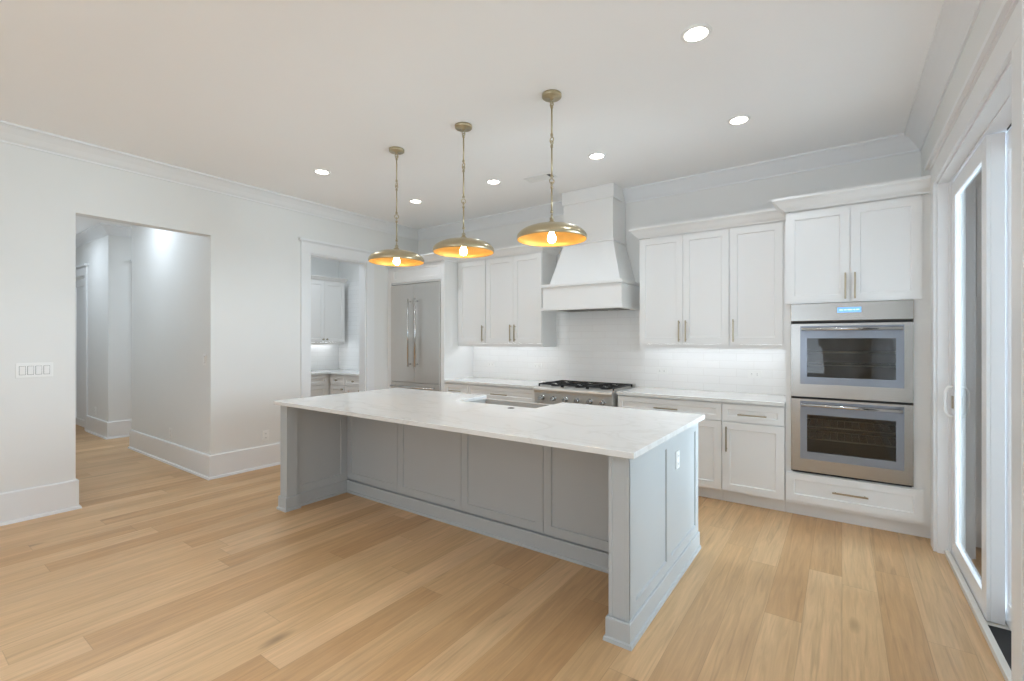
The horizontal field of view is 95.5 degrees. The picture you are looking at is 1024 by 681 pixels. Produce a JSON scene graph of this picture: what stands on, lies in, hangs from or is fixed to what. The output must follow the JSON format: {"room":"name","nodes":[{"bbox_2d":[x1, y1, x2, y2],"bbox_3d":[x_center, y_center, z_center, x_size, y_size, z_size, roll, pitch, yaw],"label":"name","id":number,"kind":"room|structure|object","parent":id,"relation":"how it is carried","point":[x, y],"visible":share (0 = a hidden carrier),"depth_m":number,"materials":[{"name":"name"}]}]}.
{"room":"kitchen","nodes":[
{"label":"kitchen","id":0,"kind":"room"},
{"bbox_2d":[76,235,131,421],"bbox_3d":[-5.990,-0.120,8.604,2.470,3.080,2.900,0,0,35],"label":"wall","id":1,"kind":"structure","parent":0,"point":[108,257],"depth_m":6.87,"materials":[{"name":"paint"}]},
{"bbox_2d":[76,279,83,426],"bbox_3d":[-7.084,0.204,7.625,0.840,2.408,0.084,0,0,35],"label":"door","id":2,"kind":"structure","parent":1,"relation":"in","point":[80,283],"depth_m":7.69,"materials":[{"name":"paint"}]},
{"bbox_2d":[76,263,87,429],"bbox_3d":[-7.109,0.109,7.590,1.140,2.622,0.050,0,0,35],"label":"trim","id":3,"kind":"structure","parent":1,"relation":"attached to","point":[82,269],"depth_m":7.31,"materials":[{"name":"paint"}]},
{"bbox_2d":[85,415,131,439],"bbox_3d":[-5.423,1.298,8.120,1.052,0.245,2.834,0,0,35],"label":"baseboard","id":4,"kind":"structure","parent":1,"relation":"attached to","point":[106,430],"depth_m":6.83,"materials":[{"name":"paint"}]},
{"bbox_2d":[132,225,204,452],"bbox_3d":[-3.281,-0.120,6.660,2.240,3.080,2.865,0,0,35],"label":"wall","id":5,"kind":"structure","parent":0,"point":[168,267],"depth_m":5.41,"materials":[{"name":"paint"}]},
{"bbox_2d":[76,223,131,247],"bbox_3d":[-4.740,-1.594,7.585,5.690,0.132,2.915,0,0,35],"label":"trim","id":6,"kind":"structure","parent":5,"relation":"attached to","point":[97,231],"depth_m":6.83,"materials":[{"name":"paint"}]},
{"bbox_2d":[128,429,279,479],"bbox_3d":[-3.256,1.298,6.582,2.438,0.245,2.834,0,0,35],"label":"baseboard","id":7,"kind":"structure","parent":5,"relation":"attached to","point":[203,465],"depth_m":5.12,"materials":[{"name":"paint"}]},
{"bbox_2d":[311,281,358,370],"bbox_3d":[-2.993,-0.250,6.763,1.890,1.540,2.365,0,0,35],"label":"backsplash","id":8,"kind":"structure","parent":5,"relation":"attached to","point":[346,355],"depth_m":8.05,"materials":[{"name":"white tile"}]},
{"bbox_2d":[0,142,417,492],"bbox_3d":[-4.262,-0.120,3.230,0.130,3.080,9.595,0,0,35],"label":"wall","id":9,"kind":"structure","parent":0,"point":[253,249],"depth_m":4.34,"materials":[{"name":"paint"}]},
{"bbox_2d":[15,362,52,377],"bbox_3d":[-3.825,0.238,3.724,0.010,0.116,0.209,0,0,35],"label":"light switch","id":10,"kind":"object","parent":9,"relation":"attached to","point":[22,370],"visible":1,"depth_m":3.72,"materials":[{"name":"white plastic"}]},
{"bbox_2d":[0,479,81,525],"bbox_3d":[-5.328,1.298,1.699,0.164,0.245,5.604,0,0,35],"label":"baseboard","id":11,"kind":"structure","parent":9,"relation":"attached to","point":[16,506],"depth_m":3.73,"materials":[{"name":"paint"}]},
{"bbox_2d":[262,430,268,440],"bbox_3d":[-2.764,1.068,5.220,0.008,0.115,0.072,0,0,35],"label":"electrical outlet","id":12,"kind":"object","parent":9,"relation":"attached to","point":[265,434],"visible":1,"depth_m":5.21,"materials":[{"name":"white plastic"}]},
{"bbox_2d":[298,237,374,397],"bbox_3d":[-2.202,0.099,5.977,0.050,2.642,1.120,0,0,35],"label":"trim","id":13,"kind":"structure","parent":9,"relation":"attached to","point":[308,246],"depth_m":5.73,"materials":[{"name":"paint"}]},
{"bbox_2d":[0,0,983,239],"bbox_3d":[-1.806,-1.594,1.567,5.800,0.132,9.465,0,0,35],"label":"trim","id":14,"kind":"structure","parent":9,"relation":"attached to","point":[957,18],"depth_m":4.15,"materials":[{"name":"paint"}]},
{"bbox_2d":[311,257,338,384],"bbox_3d":[-3.932,-0.120,7.202,0.150,3.080,2.735,0,0,35],"label":"wall","id":15,"kind":"structure","parent":0,"point":[321,267],"depth_m":8.04,"materials":[{"name":"paint"}]},
{"bbox_2d":[311,275,347,344],"bbox_3d":[-3.202,-0.491,7.741,0.395,1.119,0.800,0,0,35],"label":"wall cabinet","id":16,"kind":"object","parent":15,"relation":"attached to","point":[327,298],"visible":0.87,"depth_m":7.70,"materials":[{"name":"paint"}]},
{"bbox_2d":[311,342,343,344],"bbox_3d":[-3.112,0.049,7.677,0.018,0.038,0.758,0,0,35],"label":"light","id":17,"kind":"object","parent":16,"relation":"attached to","point":[312,343],"depth_m":7.71,"materials":[{"name":"paint"}]},
{"bbox_2d":[0,0,943,233],"bbox_3d":[-4.125,-1.700,3.173,12.000,0.080,9.800,0,0,35],"label":"ceiling","id":18,"kind":"structure","parent":0,"point":[264,94],"depth_m":3.02,"materials":[{"name":"paint"}]},
{"bbox_2d":[313,169,330,174],"bbox_3d":[-1.867,-1.656,4.572,0.158,0.006,0.158,0,0,35],"label":"recessed light","id":19,"kind":"object","parent":18,"relation":"in","point":[318,171],"visible":1,"depth_m":4.55,"materials":[{"name":"white plastic"}]},
{"bbox_2d":[368,146,423,266],"bbox_3d":[-1.002,-1.158,4.039,0.474,1.004,0.474,0,0,35],"label":"pendant lamp","id":20,"kind":"object","parent":18,"relation":"hanging from","point":[388,257],"visible":1,"depth_m":4.03,"materials":[{"name":"gold metal"}]},
{"bbox_2d":[409,199,422,202],"bbox_3d":[-1.145,-1.656,5.536,0.158,0.006,0.158,0,0,35],"label":"recessed light","id":21,"kind":"object","parent":18,"relation":"in","point":[411,200],"visible":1,"depth_m":5.53,"materials":[{"name":"white plastic"}]},
{"bbox_2d":[433,122,493,257],"bbox_3d":[-0.374,-1.158,3.594,0.474,1.004,0.474,0,0,35],"label":"pendant lamp","id":22,"kind":"object","parent":18,"relation":"hanging from","point":[461,247],"visible":1,"depth_m":3.58,"materials":[{"name":"gold metal"}]},
{"bbox_2d":[486,179,500,184],"bbox_3d":[-0.192,-1.656,4.857,0.158,0.006,0.158,0,0,35],"label":"recessed light","id":23,"kind":"object","parent":18,"relation":"in","point":[490,181],"visible":1,"depth_m":4.84,"materials":[{"name":"white plastic"}]},
{"bbox_2d":[524,172,557,182],"bbox_3d":[0.289,-1.656,4.736,0.320,0.008,0.150,0,0,35],"label":"ceiling vent","id":24,"kind":"object","parent":18,"relation":"in","point":[546,176],"visible":0.91,"depth_m":4.74,"materials":[{"name":"white plastic"}]},
{"bbox_2d":[517,89,586,246],"bbox_3d":[0.268,-1.158,3.138,0.474,1.004,0.474,0,0,35],"label":"pendant lamp","id":25,"kind":"object","parent":18,"relation":"hanging from","point":[551,233],"visible":1,"depth_m":3.13,"materials":[{"name":"gold metal"}]},
{"bbox_2d":[588,152,605,159],"bbox_3d":[0.763,-1.656,4.177,0.158,0.006,0.158,0,0,35],"label":"recessed light","id":26,"kind":"object","parent":18,"relation":"in","point":[597,155],"visible":1,"depth_m":4.16,"materials":[{"name":"white plastic"}]},
{"bbox_2d":[681,23,711,42],"bbox_3d":[0.995,-1.656,2.513,0.158,0.006,0.158,0,0,35],"label":"recessed light","id":27,"kind":"object","parent":18,"relation":"in","point":[695,33],"visible":1,"depth_m":2.51,"materials":[{"name":"white plastic"}]},
{"bbox_2d":[727,115,750,124],"bbox_3d":[1.707,-1.656,3.497,0.158,0.006,0.158,0,0,35],"label":"recessed light","id":28,"kind":"object","parent":18,"relation":"in","point":[740,119],"visible":1,"depth_m":3.48,"materials":[{"name":"white plastic"}]},
{"bbox_2d":[0,425,1004,680],"bbox_3d":[-4.198,1.450,3.225,11.820,0.060,9.800,0,0,35],"label":"floor","id":29,"kind":"structure","parent":0,"point":[163,571],"depth_m":2.54,"materials":[{"name":"brown wood"}]},
{"bbox_2d":[311,374,329,396],"bbox_3d":[-3.629,0.979,6.927,0.641,0.883,1.698,0,0,35],"label":"base cabinet","id":30,"kind":"object","parent":29,"relation":"on","point":[320,384],"visible":0.11,"depth_m":7.31,"materials":[{"name":"paint"}]},
{"bbox_2d":[311,369,358,375],"bbox_3d":[-2.972,0.521,6.796,1.864,0.030,2.264,0,0,35],"label":"countertop","id":31,"kind":"structure","parent":30,"relation":"on","point":[331,371],"depth_m":7.36,"materials":[{"name":"white stone"}]},
{"bbox_2d":[330,374,345,394],"bbox_3d":[-2.600,0.979,7.548,0.378,0.883,0.606,0,0,35],"label":"base cabinet","id":32,"kind":"object","parent":29,"relation":"on","point":[337,382],"visible":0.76,"depth_m":7.33,"materials":[{"name":"paint"}]},
{"bbox_2d":[345,375,358,392],"bbox_3d":[-2.090,0.979,7.187,0.868,0.883,0.606,0,0,35],"label":"base cabinet","id":33,"kind":"object","parent":29,"relation":"on","point":[351,382],"visible":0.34,"depth_m":7.11,"materials":[{"name":"paint"}]},
{"bbox_2d":[390,281,440,391],"bbox_3d":[-1.176,0.325,6.503,0.947,2.190,0.644,0,0,35],"label":"refrigerator","id":34,"kind":"object","parent":29,"relation":"on","point":[415,308],"visible":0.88,"depth_m":6.25,"materials":[{"name":"silver metal"}]},
{"bbox_2d":[388,261,472,391],"bbox_3d":[-1.153,0.195,6.547,1.100,2.450,0.584,0,0,35],"label":"refrigerator surround","id":35,"kind":"object","parent":29,"relation":"on","point":[456,361],"visible":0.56,"depth_m":6.15,"materials":[{"name":"paint"}]},
{"bbox_2d":[445,382,468,393],"bbox_3d":[-0.553,0.979,6.092,0.402,0.883,0.609,0,0,35],"label":"base cabinet","id":36,"kind":"object","parent":29,"relation":"on","point":[449,387],"visible":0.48,"depth_m":5.87,"materials":[{"name":"paint"}]},
{"bbox_2d":[276,405,700,650],"bbox_3d":[-0.340,0.979,3.557,3.104,0.883,1.313,0,0,35],"label":"kitchen island","id":37,"kind":"object","parent":29,"relation":"on","point":[633,521],"visible":0.72,"depth_m":3.17,"materials":[{"name":"paint"}]},
{"bbox_2d":[273,388,704,458],"bbox_3d":[-0.343,0.520,3.538,3.129,0.032,1.327,0,0,35],"label":"island countertop","id":38,"kind":"structure","parent":37,"relation":"on","point":[629,433],"depth_m":3.02,"materials":[{"name":"white stone"}]},
{"bbox_2d":[470,398,552,407],"bbox_3d":[-0.026,0.659,3.877,0.858,0.242,0.497,0,0,35],"label":"sink","id":39,"kind":"object","parent":38,"relation":"in","point":[487,401],"visible":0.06,"depth_m":4.11,"materials":[{"name":"metal"}]},
{"bbox_2d":[676,450,679,469],"bbox_3d":[1.003,0.720,2.810,0.008,0.105,0.068,0,0,35],"label":"electrical outlet","id":40,"kind":"object","parent":37,"relation":"attached to","point":[678,451],"visible":1,"depth_m":2.80,"materials":[{"name":"white plastic"}]},
{"bbox_2d":[468,384,536,402],"bbox_3d":[0.015,0.979,5.689,0.989,0.883,0.609,0,0,35],"label":"base cabinet","id":41,"kind":"object","parent":29,"relation":"on","point":[492,392],"visible":0.24,"depth_m":5.43,"materials":[{"name":"paint"}]},
{"bbox_2d":[443,377,549,388],"bbox_3d":[-0.142,0.521,5.813,1.396,0.030,0.594,0,0,35],"label":"countertop","id":42,"kind":"structure","parent":41,"relation":"on","point":[470,380],"depth_m":5.74,"materials":[{"name":"white stone"}]},
{"bbox_2d":[534,380,634,406],"bbox_3d":[0.785,0.947,5.090,0.912,0.946,0.696,0,0,35],"label":"gas range","id":43,"kind":"object","parent":29,"relation":"on","point":[567,391],"visible":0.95,"depth_m":4.90,"materials":[{"name":"metal"}]},
{"bbox_2d":[540,383,633,392],"bbox_3d":[0.817,0.515,5.135,0.908,0.018,0.579,0,0,35],"label":"cooktop","id":44,"kind":"object","parent":43,"relation":"in","point":[580,386],"depth_m":4.99,"materials":[{"name":"metal"}]},
{"bbox_2d":[618,395,723,499],"bbox_3d":[1.598,0.979,4.566,0.964,0.883,0.609,0,0,35],"label":"base cabinet","id":45,"kind":"object","parent":29,"relation":"on","point":[710,428],"visible":0.4,"depth_m":4.16,"materials":[{"name":"paint"}]},
{"bbox_2d":[616,387,784,405],"bbox_3d":[1.797,0.521,4.438,1.446,0.030,0.594,0,0,35],"label":"countertop","id":46,"kind":"structure","parent":45,"relation":"on","point":[731,397],"depth_m":4.28,"materials":[{"name":"white stone"}]},
{"bbox_2d":[722,402,785,511],"bbox_3d":[2.186,0.979,4.149,0.476,0.883,0.609,0,0,35],"label":"base cabinet","id":47,"kind":"object","parent":29,"relation":"on","point":[753,435],"visible":1,"depth_m":3.94,"materials":[{"name":"paint"}]},
{"bbox_2d":[772,175,930,538],"bbox_3d":[2.701,0.139,3.758,0.983,2.562,0.672,0,0,35],"label":"oven tower","id":48,"kind":"object","parent":29,"relation":"on","point":[877,250],"visible":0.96,"depth_m":3.50,"materials":[{"name":"paint"}]},
{"bbox_2d":[791,300,913,486],"bbox_3d":[2.703,0.381,3.737,0.758,1.345,0.616,0,0,35],"label":"double oven","id":49,"kind":"object","parent":48,"relation":"in","point":[852,363],"visible":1,"depth_m":3.63,"materials":[{"name":"metal"}]},
{"bbox_2d":[339,151,920,282],"bbox_3d":[0.085,-0.120,6.107,7.970,3.080,0.130,0,0,35],"label":"wall","id":50,"kind":"structure","parent":0,"point":[756,195],"depth_m":4.60,"materials":[{"name":"paint"}]},
{"bbox_2d":[458,260,485,345],"bbox_3d":[-0.450,-0.478,6.168,0.482,1.106,0.371,0,0,35],"label":"upper cabinet","id":51,"kind":"object","parent":50,"relation":"attached to","point":[471,275],"visible":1,"depth_m":6.04,"materials":[{"name":"paint"}]},
{"bbox_2d":[458,343,485,345],"bbox_3d":[-0.518,0.055,6.072,0.481,0.040,0.018,0,0,35],"label":"light","id":52,"kind":"object","parent":51,"relation":"attached to","point":[459,344],"depth_m":6.06,"materials":[{"name":"paint"}]},
{"bbox_2d":[386,244,561,267],"bbox_3d":[-0.650,-1.082,6.003,2.590,0.100,0.430,0,0,24],"label":"trim","id":53,"kind":"structure","parent":50,"relation":"attached to","point":[517,249],"depth_m":5.68,"materials":[{"name":"paint"}]},
{"bbox_2d":[488,362,494,366],"bbox_3d":[-0.282,0.322,6.272,0.115,0.072,0.008,0,0,35],"label":"electrical outlet","id":54,"kind":"object","parent":50,"relation":"attached to","point":[490,364],"visible":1,"depth_m":6.26,"materials":[{"name":"white plastic"}]},
{"bbox_2d":[486,252,555,346],"bbox_3d":[0.091,-0.478,5.784,0.842,1.106,0.371,0,0,35],"label":"upper cabinet","id":55,"kind":"object","parent":50,"relation":"attached to","point":[515,317],"visible":1,"depth_m":5.62,"materials":[{"name":"paint"}]},
{"bbox_2d":[486,343,555,346],"bbox_3d":[0.108,0.055,5.808,0.841,0.040,0.311,0,0,35],"label":"light","id":56,"kind":"object","parent":55,"relation":"attached to","point":[487,344],"depth_m":5.64,"materials":[{"name":"paint"}]},
{"bbox_2d":[534,363,541,368],"bbox_3d":[0.321,0.322,5.844,0.115,0.072,0.008,0,0,35],"label":"electrical outlet","id":57,"kind":"object","parent":50,"relation":"attached to","point":[536,365],"visible":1,"depth_m":5.84,"materials":[{"name":"white plastic"}]},
{"bbox_2d":[541,183,639,312],"bbox_3d":[0.866,-0.995,5.134,0.960,1.326,0.533,0,0,35],"label":"range hood","id":58,"kind":"object","parent":50,"relation":"attached to","point":[595,273],"visible":0.98,"depth_m":5.00,"materials":[{"name":"paint"}]},
{"bbox_2d":[473,310,784,394],"bbox_3d":[1.012,0.070,5.365,3.796,0.900,0.009,0,0,35],"label":"backsplash","id":59,"kind":"structure","parent":50,"relation":"attached to","point":[597,346],"depth_m":5.19,"materials":[{"name":"white tile"}]},
{"bbox_2d":[657,367,667,373],"bbox_3d":[1.593,0.322,4.941,0.115,0.072,0.008,0,0,35],"label":"electrical outlet","id":60,"kind":"object","parent":50,"relation":"attached to","point":[660,370],"visible":1,"depth_m":4.94,"materials":[{"name":"white plastic"}]},
{"bbox_2d":[640,228,729,348],"bbox_3d":[1.729,-0.478,4.622,0.849,1.106,0.371,0,0,35],"label":"upper cabinet","id":61,"kind":"object","parent":50,"relation":"attached to","point":[685,278],"visible":0.99,"depth_m":4.47,"materials":[{"name":"paint"}]},
{"bbox_2d":[640,344,729,348],"bbox_3d":[1.746,0.055,4.645,0.848,0.040,0.311,0,0,35],"label":"light","id":62,"kind":"object","parent":61,"relation":"attached to","point":[714,346],"depth_m":4.49,"materials":[{"name":"paint"}]},
{"bbox_2d":[628,208,784,239],"bbox_3d":[1.873,-1.082,4.497,1.388,0.100,0.423,0,0,35],"label":"trim","id":63,"kind":"structure","parent":61,"relation":"on","point":[767,215],"depth_m":4.31,"materials":[{"name":"paint"}]},
{"bbox_2d":[748,370,760,377],"bbox_3d":[2.311,0.322,4.431,0.115,0.072,0.008,0,0,35],"label":"electrical outlet","id":64,"kind":"object","parent":50,"relation":"attached to","point":[751,373],"visible":1,"depth_m":4.43,"materials":[{"name":"white plastic"}]},
{"bbox_2d":[730,221,784,348],"bbox_3d":[2.263,-0.478,4.243,0.459,1.106,0.371,0,0,35],"label":"upper cabinet","id":65,"kind":"object","parent":50,"relation":"attached to","point":[757,252],"visible":0.99,"depth_m":4.12,"materials":[{"name":"paint"}]},
{"bbox_2d":[730,344,784,348],"bbox_3d":[2.195,0.055,4.147,0.458,0.040,0.018,0,0,35],"label":"light","id":66,"kind":"object","parent":65,"relation":"attached to","point":[732,346],"depth_m":4.15,"materials":[{"name":"paint"}]},
{"bbox_2d":[921,0,1008,194],"bbox_3d":[0.652,-0.120,-0.178,0.230,3.080,9.725,0,0,35],"label":"wall","id":67,"kind":"structure","parent":0,"point":[989,9],"depth_m":2.47,"materials":[{"name":"paint"}]},
{"bbox_2d":[924,0,1023,680],"bbox_3d":[2.323,0.099,2.416,0.048,2.642,2.070,0,0,35],"label":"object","id":68,"kind":"structure","parent":67,"relation":"attached to","point":[1003,43],"depth_m":1.68,"materials":[{"name":"paint"}]},
{"bbox_2d":[937,60,1010,553],"bbox_3d":[2.436,0.180,2.336,0.230,2.480,1.770,0,0,35],"label":"trim","id":69,"kind":"structure","parent":67,"relation":"attached to","point":[1001,91],"depth_m":3.08,"materials":[{"name":"paint"}]},
{"bbox_2d":[943,94,1010,680],"bbox_3d":[2.445,0.188,2.330,0.210,2.464,1.740,0,0,35],"label":"door","id":70,"kind":"structure","parent":67,"relation":"in","point":[979,560],"depth_m":2.34,"materials":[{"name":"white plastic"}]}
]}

